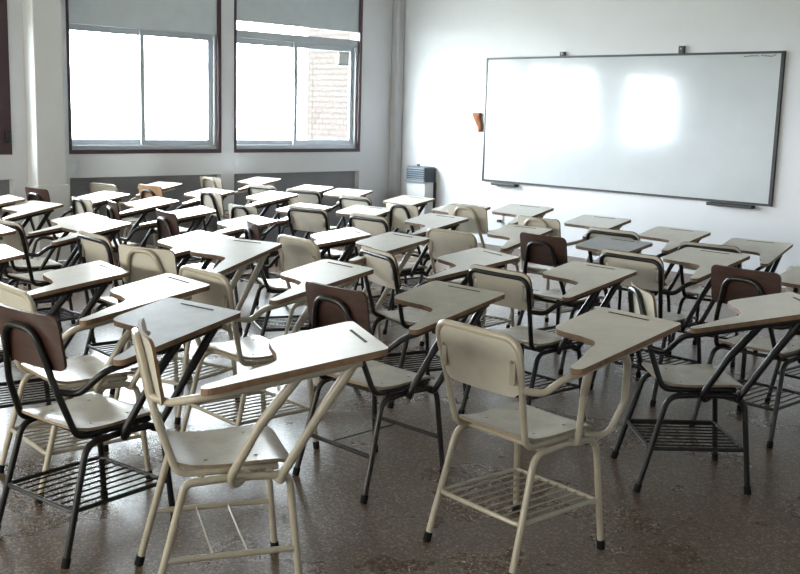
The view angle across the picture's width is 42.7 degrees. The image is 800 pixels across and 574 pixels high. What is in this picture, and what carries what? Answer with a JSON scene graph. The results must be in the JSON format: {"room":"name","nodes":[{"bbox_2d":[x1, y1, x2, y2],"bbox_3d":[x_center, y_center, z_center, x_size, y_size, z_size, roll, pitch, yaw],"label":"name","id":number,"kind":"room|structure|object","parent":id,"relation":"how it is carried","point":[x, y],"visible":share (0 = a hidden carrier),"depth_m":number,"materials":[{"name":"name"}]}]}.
{"room":"classroom","nodes":[
{"label":"classroom","id":0,"kind":"room"},
{"bbox_2d":[0,0,392,268],"bbox_3d":[-4.540,-1.765,8.837,12.300,3.450,0.180,-8,13,-43],"label":"wall","id":1,"kind":"structure","parent":0,"point":[370,165],"depth_m":11.30,"materials":[{"name":"white paint"}]},
{"bbox_2d":[0,0,11,154],"bbox_3d":[-4.310,-2.207,8.931,1.758,2.099,0.200,-8,13,-43],"label":"window","id":2,"kind":"structure","parent":1,"relation":"in","point":[5,104],"depth_m":9.52,"materials":[{"name":"red metal"}]},
{"bbox_2d":[0,180,11,268],"bbox_3d":[-4.374,-0.518,9.237,1.758,0.867,0.012,-8,13,-43],"label":"trim","id":3,"kind":"structure","parent":1,"relation":"attached to","point":[4,184],"depth_m":9.75,"materials":[{"name":"grey paint"}]},
{"bbox_2d":[22,0,70,262],"bbox_3d":[-3.351,-1.875,9.675,0.324,3.450,0.245,-8,13,-43],"label":"column","id":4,"kind":"structure","parent":1,"relation":"in","point":[42,19],"depth_m":9.62,"materials":[{"name":"paint"}]},
{"bbox_2d":[65,0,221,153],"bbox_3d":[-2.631,-2.435,10.544,1.769,2.099,0.172,-8,13,-43],"label":"window","id":5,"kind":"structure","parent":1,"relation":"in","point":[181,19],"depth_m":10.59,"materials":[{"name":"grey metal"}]},
{"bbox_2d":[68,0,216,34],"bbox_3d":[-2.586,-3.026,10.402,1.704,0.784,0.020,-8,13,-43],"label":"roller blind","id":6,"kind":"object","parent":5,"relation":"attached to","point":[165,17],"depth_m":10.49,"materials":[{"name":"grey fabric"}]},
{"bbox_2d":[70,174,216,261],"bbox_3d":[-2.686,-0.745,10.841,1.769,0.867,0.012,-8,13,-43],"label":"trim","id":7,"kind":"structure","parent":1,"relation":"attached to","point":[78,187],"depth_m":10.80,"materials":[{"name":"grey paint"}]},
{"bbox_2d":[234,171,354,241],"bbox_3d":[-1.250,-0.937,12.204,1.861,0.867,0.012,-8,13,-43],"label":"trim","id":8,"kind":"structure","parent":1,"relation":"attached to","point":[336,179],"depth_m":12.21,"materials":[{"name":"grey paint"}]},
{"bbox_2d":[234,0,362,152],"bbox_3d":[-1.195,-2.628,11.908,1.861,2.099,0.172,-8,13,-43],"label":"window","id":9,"kind":"structure","parent":1,"relation":"in","point":[337,15],"depth_m":11.96,"materials":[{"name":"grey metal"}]},
{"bbox_2d":[237,0,358,32],"bbox_3d":[-1.147,-3.301,11.752,1.796,0.617,0.020,-8,13,-43],"label":"roller blind","id":10,"kind":"object","parent":9,"relation":"attached to","point":[337,15],"depth_m":11.81,"materials":[{"name":"grey fabric"}]},
{"bbox_2d":[0,244,799,573],"bbox_3d":[-0.947,0.774,5.411,12.700,0.200,10.959,-8,13,-43],"label":"floor","id":11,"kind":"structure","parent":0,"point":[691,513],"depth_m":4.43,"materials":[{"name":"stone"}]},
{"bbox_2d":[0,224,15,239],"bbox_3d":[-2.832,0.029,6.364,0.742,0.850,0.582,-5,12,-36],"label":"chair","id":12,"kind":"object","parent":11,"relation":"on","point":[4,231],"visible":1,"depth_m":6.29,"materials":[{"name":"black paint"}]},
{"bbox_2d":[0,244,24,272],"bbox_3d":[-2.425,0.203,5.411,0.742,0.850,0.582,-5,12,-35],"label":"chair","id":13,"kind":"object","parent":11,"relation":"on","point":[7,253],"visible":1,"depth_m":5.33,"materials":[{"name":"black paint"}]},
{"bbox_2d":[0,195,24,217],"bbox_3d":[-3.523,-0.339,8.399,0.742,0.850,0.582,-6,12,-38],"label":"chair","id":14,"kind":"object","parent":11,"relation":"on","point":[6,200],"visible":0.83,"depth_m":8.32,"materials":[{"name":"black paint"}]},
{"bbox_2d":[1,200,63,290],"bbox_3d":[-3.136,-0.268,8.104,0.582,0.831,0.742,9,12,35],"label":"chair","id":15,"kind":"object","parent":11,"relation":"on","point":[27,210],"visible":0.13,"depth_m":8.09,"materials":[{"name":"black paint"}]},
{"bbox_2d":[0,213,108,323],"bbox_3d":[-2.589,-0.142,7.511,0.742,0.813,0.582,-6,12,-36],"label":"chair","id":16,"kind":"object","parent":11,"relation":"on","point":[37,264],"visible":0.51,"depth_m":7.40,"materials":[{"name":"black paint"}]},
{"bbox_2d":[0,261,128,408],"bbox_3d":[-1.779,0.296,5.022,0.742,0.834,0.582,-5,12,-35],"label":"chair","id":17,"kind":"object","parent":11,"relation":"on","point":[67,281],"visible":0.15,"depth_m":4.91,"materials":[{"name":"black paint"}]},
{"bbox_2d":[0,217,131,342],"bbox_3d":[-2.274,-0.042,6.888,0.582,0.845,0.742,10,13,42],"label":"chair","id":18,"kind":"object","parent":11,"relation":"on","point":[18,241],"visible":0.51,"depth_m":6.78,"materials":[{"name":"black paint"}]},
{"bbox_2d":[23,187,129,285],"bbox_3d":[-2.856,-0.443,9.036,0.582,0.878,0.750,10,13,41],"label":"chair","id":19,"kind":"object","parent":11,"relation":"on","point":[98,199],"visible":0.37,"depth_m":8.91,"materials":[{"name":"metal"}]},
{"bbox_2d":[0,273,209,503],"bbox_3d":[-1.286,0.398,4.425,0.743,0.862,0.582,-7,13,-40],"label":"chair","id":20,"kind":"object","parent":11,"relation":"on","point":[79,370],"visible":0.62,"depth_m":4.33,"materials":[{"name":"beige paint"}]},
{"bbox_2d":[0,297,240,568],"bbox_3d":[-1.070,0.484,3.872,0.582,0.891,0.750,9,12,37],"label":"chair","id":21,"kind":"object","parent":11,"relation":"on","point":[31,338],"visible":0.93,"depth_m":3.75,"materials":[{"name":"black paint"}]},
{"bbox_2d":[71,196,178,296],"bbox_3d":[-2.306,-0.326,8.537,0.750,0.847,0.582,-7,13,-40],"label":"chair","id":22,"kind":"object","parent":11,"relation":"on","point":[79,205],"visible":0.25,"depth_m":8.37,"materials":[{"name":"black paint"}]},
{"bbox_2d":[90,181,182,266],"bbox_3d":[-2.669,-0.642,10.368,0.582,0.832,0.743,9,12,36],"label":"chair","id":23,"kind":"object","parent":11,"relation":"on","point":[166,186],"visible":0.34,"depth_m":10.20,"materials":[{"name":"beige paint"}]},
{"bbox_2d":[76,230,234,394],"bbox_3d":[-1.431,0.112,6.000,0.742,0.886,0.582,-7,13,-40],"label":"chair","id":24,"kind":"object","parent":11,"relation":"on","point":[92,247],"visible":0.37,"depth_m":5.90,"materials":[{"name":"black paint"}]},
{"bbox_2d":[106,199,215,307],"bbox_3d":[-1.857,-0.224,7.904,0.750,0.884,0.582,-3,11,-25],"label":"chair","id":25,"kind":"object","parent":11,"relation":"on","point":[199,213],"visible":0.34,"depth_m":7.70,"materials":[{"name":"metal"}]},
{"bbox_2d":[138,184,234,263],"bbox_3d":[-2.021,-0.521,9.611,0.582,0.885,0.750,11,13,43],"label":"chair","id":26,"kind":"object","parent":11,"relation":"on","point":[145,191],"visible":0.32,"depth_m":9.43,"materials":[{"name":"black paint"}]},
{"bbox_2d":[114,237,281,424],"bbox_3d":[-1.091,0.199,5.526,0.582,0.894,0.750,7,11,29],"label":"chair","id":27,"kind":"object","parent":11,"relation":"on","point":[142,263],"visible":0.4,"depth_m":5.41,"materials":[{"name":"beige paint"}]},
{"bbox_2d":[156,209,277,332],"bbox_3d":[-1.343,-0.116,7.380,0.750,0.875,0.582,-5,12,-33],"label":"chair","id":28,"kind":"object","parent":11,"relation":"on","point":[167,224],"visible":0.41,"depth_m":7.25,"materials":[{"name":"metal"}]},
{"bbox_2d":[200,176,280,228],"bbox_3d":[-1.767,-0.772,11.179,0.582,0.867,0.750,11,13,42],"label":"chair","id":29,"kind":"object","parent":11,"relation":"on","point":[205,182],"visible":0.27,"depth_m":10.99,"materials":[{"name":"beige paint"}]},
{"bbox_2d":[199,190,297,281],"bbox_3d":[-1.387,-0.425,9.189,0.750,0.873,0.582,-7,13,-40],"label":"chair","id":30,"kind":"object","parent":11,"relation":"on","point":[212,200],"visible":0.31,"depth_m":9.02,"materials":[{"name":"black paint"}]},
{"bbox_2d":[131,318,387,573],"bbox_3d":[-0.489,0.576,3.390,0.750,0.904,0.582,-2,10,-18],"label":"chair","id":31,"kind":"object","parent":11,"relation":"on","point":[241,454],"visible":1,"depth_m":3.23,"materials":[{"name":"beige paint"}]},
{"bbox_2d":[179,259,373,448],"bbox_3d":[-0.597,0.331,4.874,0.743,0.881,0.582,-7,13,-41],"label":"chair","id":32,"kind":"object","parent":11,"relation":"on","point":[255,348],"visible":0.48,"depth_m":4.76,"materials":[{"name":"beige paint"}]},
{"bbox_2d":[228,203,331,305],"bbox_3d":[-1.045,-0.301,8.709,0.582,0.810,0.750,11,13,42],"label":"chair","id":33,"kind":"object","parent":11,"relation":"on","point":[235,211],"visible":0.26,"depth_m":8.52,"materials":[{"name":"black paint"}]},
{"bbox_2d":[248,184,333,265],"bbox_3d":[-1.165,-0.675,10.836,0.582,0.824,0.742,9,12,38],"label":"chair","id":34,"kind":"object","parent":11,"relation":"on","point":[253,189],"visible":0.17,"depth_m":10.65,"materials":[{"name":"black paint"}]},
{"bbox_2d":[243,218,370,336],"bbox_3d":[-0.642,0.001,6.807,0.750,0.878,0.582,-2,10,-19],"label":"chair","id":35,"kind":"object","parent":11,"relation":"on","point":[326,240],"visible":0.44,"depth_m":6.67,"materials":[{"name":"black paint"}]},
{"bbox_2d":[282,188,372,271],"bbox_3d":[-0.721,-0.570,10.244,0.582,0.840,0.742,8,11,32],"label":"chair","id":36,"kind":"object","parent":11,"relation":"on","point":[304,196],"visible":0.28,"depth_m":10.01,"materials":[{"name":"black paint"}]},
{"bbox_2d":[287,205,389,290],"bbox_3d":[-0.496,-0.259,8.471,0.582,0.837,0.742,9,12,37],"label":"chair","id":37,"kind":"object","parent":11,"relation":"on","point":[301,218],"visible":0.56,"depth_m":8.26,"materials":[{"name":"black paint"}]},
{"bbox_2d":[277,232,429,390],"bbox_3d":[-0.297,0.123,6.150,0.743,0.878,0.582,-6,12,-39],"label":"chair","id":38,"kind":"object","parent":11,"relation":"on","point":[295,252],"visible":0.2,"depth_m":6.03,"materials":[{"name":"beige paint"}]},
{"bbox_2d":[339,194,434,286],"bbox_3d":[-0.141,-0.454,9.682,0.742,0.834,0.582,-8,14,-44],"label":"chair","id":39,"kind":"object","parent":11,"relation":"on","point":[345,201],"visible":0.19,"depth_m":9.58,"materials":[{"name":"black paint"}]},
{"bbox_2d":[292,281,504,503],"bbox_3d":[-0.008,0.405,4.526,0.582,0.885,0.750,11,14,44],"label":"chair","id":40,"kind":"object","parent":11,"relation":"on","point":[327,305],"visible":0.73,"depth_m":4.39,"materials":[{"name":"metal"}]},
{"bbox_2d":[349,213,468,334],"bbox_3d":[0.048,-0.131,7.752,0.742,0.858,0.582,-7,13,-42],"label":"chair","id":41,"kind":"object","parent":11,"relation":"on","point":[373,225],"visible":0.4,"depth_m":7.59,"materials":[{"name":"black paint"}]},
{"bbox_2d":[405,164,435,243],"bbox_3d":[0.244,-1.035,12.710,0.207,0.972,0.347,-8,13,-43],"label":"heater","id":42,"kind":"object","parent":11,"relation":"on","point":[420,180],"visible":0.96,"depth_m":12.59,"materials":[{"name":"metal"}]},
{"bbox_2d":[378,202,489,299],"bbox_3d":[0.282,-0.272,8.595,0.750,0.865,0.582,-7,13,-42],"label":"chair","id":43,"kind":"object","parent":11,"relation":"on","point":[399,213],"visible":0.33,"depth_m":8.40,"materials":[{"name":"black paint"}]},
{"bbox_2d":[353,245,518,408],"bbox_3d":[0.196,0.201,5.849,0.742,0.853,0.582,-4,11,-28],"label":"chair","id":44,"kind":"object","parent":11,"relation":"on","point":[386,273],"visible":0.52,"depth_m":5.73,"materials":[{"name":"black paint"}]},
{"bbox_2d":[419,224,552,346],"bbox_3d":[0.601,0.001,7.130,0.582,0.837,0.743,10,13,41],"label":"chair","id":45,"kind":"object","parent":11,"relation":"on","point":[442,242],"visible":0.35,"depth_m":6.96,"materials":[{"name":"beige paint"}]},
{"bbox_2d":[448,203,553,321],"bbox_3d":[0.771,-0.217,8.251,0.582,0.900,0.750,10,13,41],"label":"chair","id":46,"kind":"object","parent":11,"relation":"on","point":[477,223],"visible":0.38,"depth_m":8.03,"materials":[{"name":"beige paint"}]},
{"bbox_2d":[458,261,636,419],"bbox_3d":[0.786,0.291,5.471,0.742,0.835,0.582,-7,13,-41],"label":"chair","id":47,"kind":"object","parent":11,"relation":"on","point":[589,279],"visible":0.73,"depth_m":5.30,"materials":[{"name":"black paint"}]},
{"bbox_2d":[423,307,680,573],"bbox_3d":[0.562,0.545,3.830,0.743,0.875,0.582,-6,13,-39],"label":"chair","id":48,"kind":"object","parent":11,"relation":"on","point":[482,358],"visible":1,"depth_m":3.71,"materials":[{"name":"beige paint"}]},
{"bbox_2d":[506,214,630,331],"bbox_3d":[1.268,-0.101,7.726,0.750,0.875,0.582,-8,14,-44],"label":"chair","id":49,"kind":"object","parent":11,"relation":"on","point":[585,221],"visible":0.3,"depth_m":7.65,"materials":[{"name":"beige paint"}]},
{"bbox_2d":[517,232,652,374],"bbox_3d":[1.176,0.073,6.724,0.750,0.864,0.582,-7,13,-41],"label":"chair","id":50,"kind":"object","parent":11,"relation":"on","point":[545,250],"visible":0.48,"depth_m":6.57,"materials":[{"name":"black paint"}]},
{"bbox_2d":[576,226,710,356],"bbox_3d":[1.729,0.000,7.268,0.742,0.855,0.582,-8,13,-43],"label":"chair","id":51,"kind":"object","parent":11,"relation":"on","point":[673,237],"visible":0.27,"depth_m":7.17,"materials":[{"name":"black paint"}]},
{"bbox_2d":[590,247,749,406],"bbox_3d":[1.595,0.200,6.078,0.742,0.856,0.582,-7,13,-41],"label":"chair","id":52,"kind":"object","parent":11,"relation":"on","point":[650,275],"visible":0.56,"depth_m":5.89,"materials":[{"name":"black paint"}]},
{"bbox_2d":[611,281,799,494],"bbox_3d":[1.389,0.446,4.557,0.750,0.872,0.582,1,10,-1],"label":"chair","id":53,"kind":"object","parent":11,"relation":"on","point":[706,382],"visible":0.91,"depth_m":4.43,"materials":[{"name":"black paint"}]},
{"bbox_2d":[667,238,792,366],"bbox_3d":[2.285,0.075,7.082,0.582,0.802,0.742,9,12,36],"label":"chair","id":54,"kind":"object","parent":11,"relation":"on","point":[770,252],"visible":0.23,"depth_m":7.01,"materials":[{"name":"black paint"}]},
{"bbox_2d":[689,264,799,448],"bbox_3d":[2.002,0.318,5.386,0.750,0.880,0.582,-7,13,-42],"label":"chair","id":55,"kind":"object","parent":11,"relation":"on","point":[728,283],"visible":0.72,"depth_m":5.21,"materials":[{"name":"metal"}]},
{"bbox_2d":[764,266,799,403],"bbox_3d":[2.576,0.285,5.875,0.750,0.810,0.582,-7,13,-40],"label":"chair","id":56,"kind":"object","parent":11,"relation":"on","point":[776,372],"visible":0.24,"depth_m":5.90,"materials":[{"name":"black paint"}]},
{"bbox_2d":[399,0,799,287],"bbox_3d":[3.615,-1.629,9.387,0.200,3.450,10.959,-8,13,-43],"label":"wall","id":57,"kind":"structure","parent":0,"point":[448,44],"depth_m":10.98,"materials":[{"name":"white paint"}]},
{"bbox_2d":[388,0,405,232],"bbox_3d":[-0.041,-2.333,12.904,0.120,3.450,0.120,-8,13,-43],"label":"trim","id":58,"kind":"structure","parent":57,"relation":"attached to","point":[398,34],"depth_m":12.85,"materials":[{"name":"grey paint"}]},
{"bbox_2d":[472,113,482,131],"bbox_3d":[0.906,-1.931,12.011,0.055,0.221,0.165,-8,13,-43],"label":"wall lamp","id":59,"kind":"object","parent":57,"relation":"hanging from","point":[477,116],"visible":1,"depth_m":11.97,"materials":[{"name":"orange"}]},
{"bbox_2d":[493,214,502,221],"bbox_3d":[1.132,-0.801,11.940,0.045,0.085,0.150,-8,13,-43],"label":"wall socket","id":60,"kind":"object","parent":57,"relation":"attached to","point":[498,218],"visible":0.87,"depth_m":11.94,"materials":[{"name":"white plastic"}]},
{"bbox_2d":[399,231,785,292],"bbox_3d":[3.526,0.044,9.562,0.012,0.090,10.459,-8,13,-43],"label":"baseboard","id":61,"kind":"structure","parent":57,"relation":"attached to","point":[516,252],"depth_m":11.16,"materials":[{"name":"stone"}]},
{"bbox_2d":[482,46,785,208],"bbox_3d":[2.216,-1.710,10.648,0.075,1.519,3.588,-8,13,-43],"label":"whiteboard","id":62,"kind":"object","parent":57,"relation":"attached to","point":[681,125],"visible":1,"depth_m":10.43,"materials":[{"name":"plastic"}]},
{"bbox_2d":[491,182,518,186],"bbox_3d":[1.204,-1.178,11.790,0.075,0.030,0.360,-8,13,-43],"label":"tray","id":63,"kind":"object","parent":62,"relation":"on","point":[514,184],"depth_m":11.74,"materials":[{"name":"black"}]},
{"bbox_2d":[706,202,754,208],"bbox_3d":[3.155,-0.781,9.790,0.075,0.030,0.473,-8,13,-43],"label":"tray","id":64,"kind":"object","parent":62,"relation":"on","point":[749,205],"depth_m":9.73,"materials":[{"name":"black"}]},
{"label":"outside","id":65,"kind":"structure","parent":0,"visible":0},
{"bbox_2d":[72,127,306,139],"bbox_3d":[-23.910,-5.290,39.026,120.000,0.050,70.141,-8,13,-43],"label":"ground","id":66,"kind":"structure","parent":65,"point":[77,132],"depth_m":73.34,"materials":[{"name":"white"}]},
{"bbox_2d":[307,28,350,139],"bbox_3d":[3.832,-8.203,23.990,12.120,12.300,4.120,-8,13,-43],"label":"brick wall","id":67,"kind":"structure","parent":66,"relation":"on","point":[327,81],"depth_m":21.46,"materials":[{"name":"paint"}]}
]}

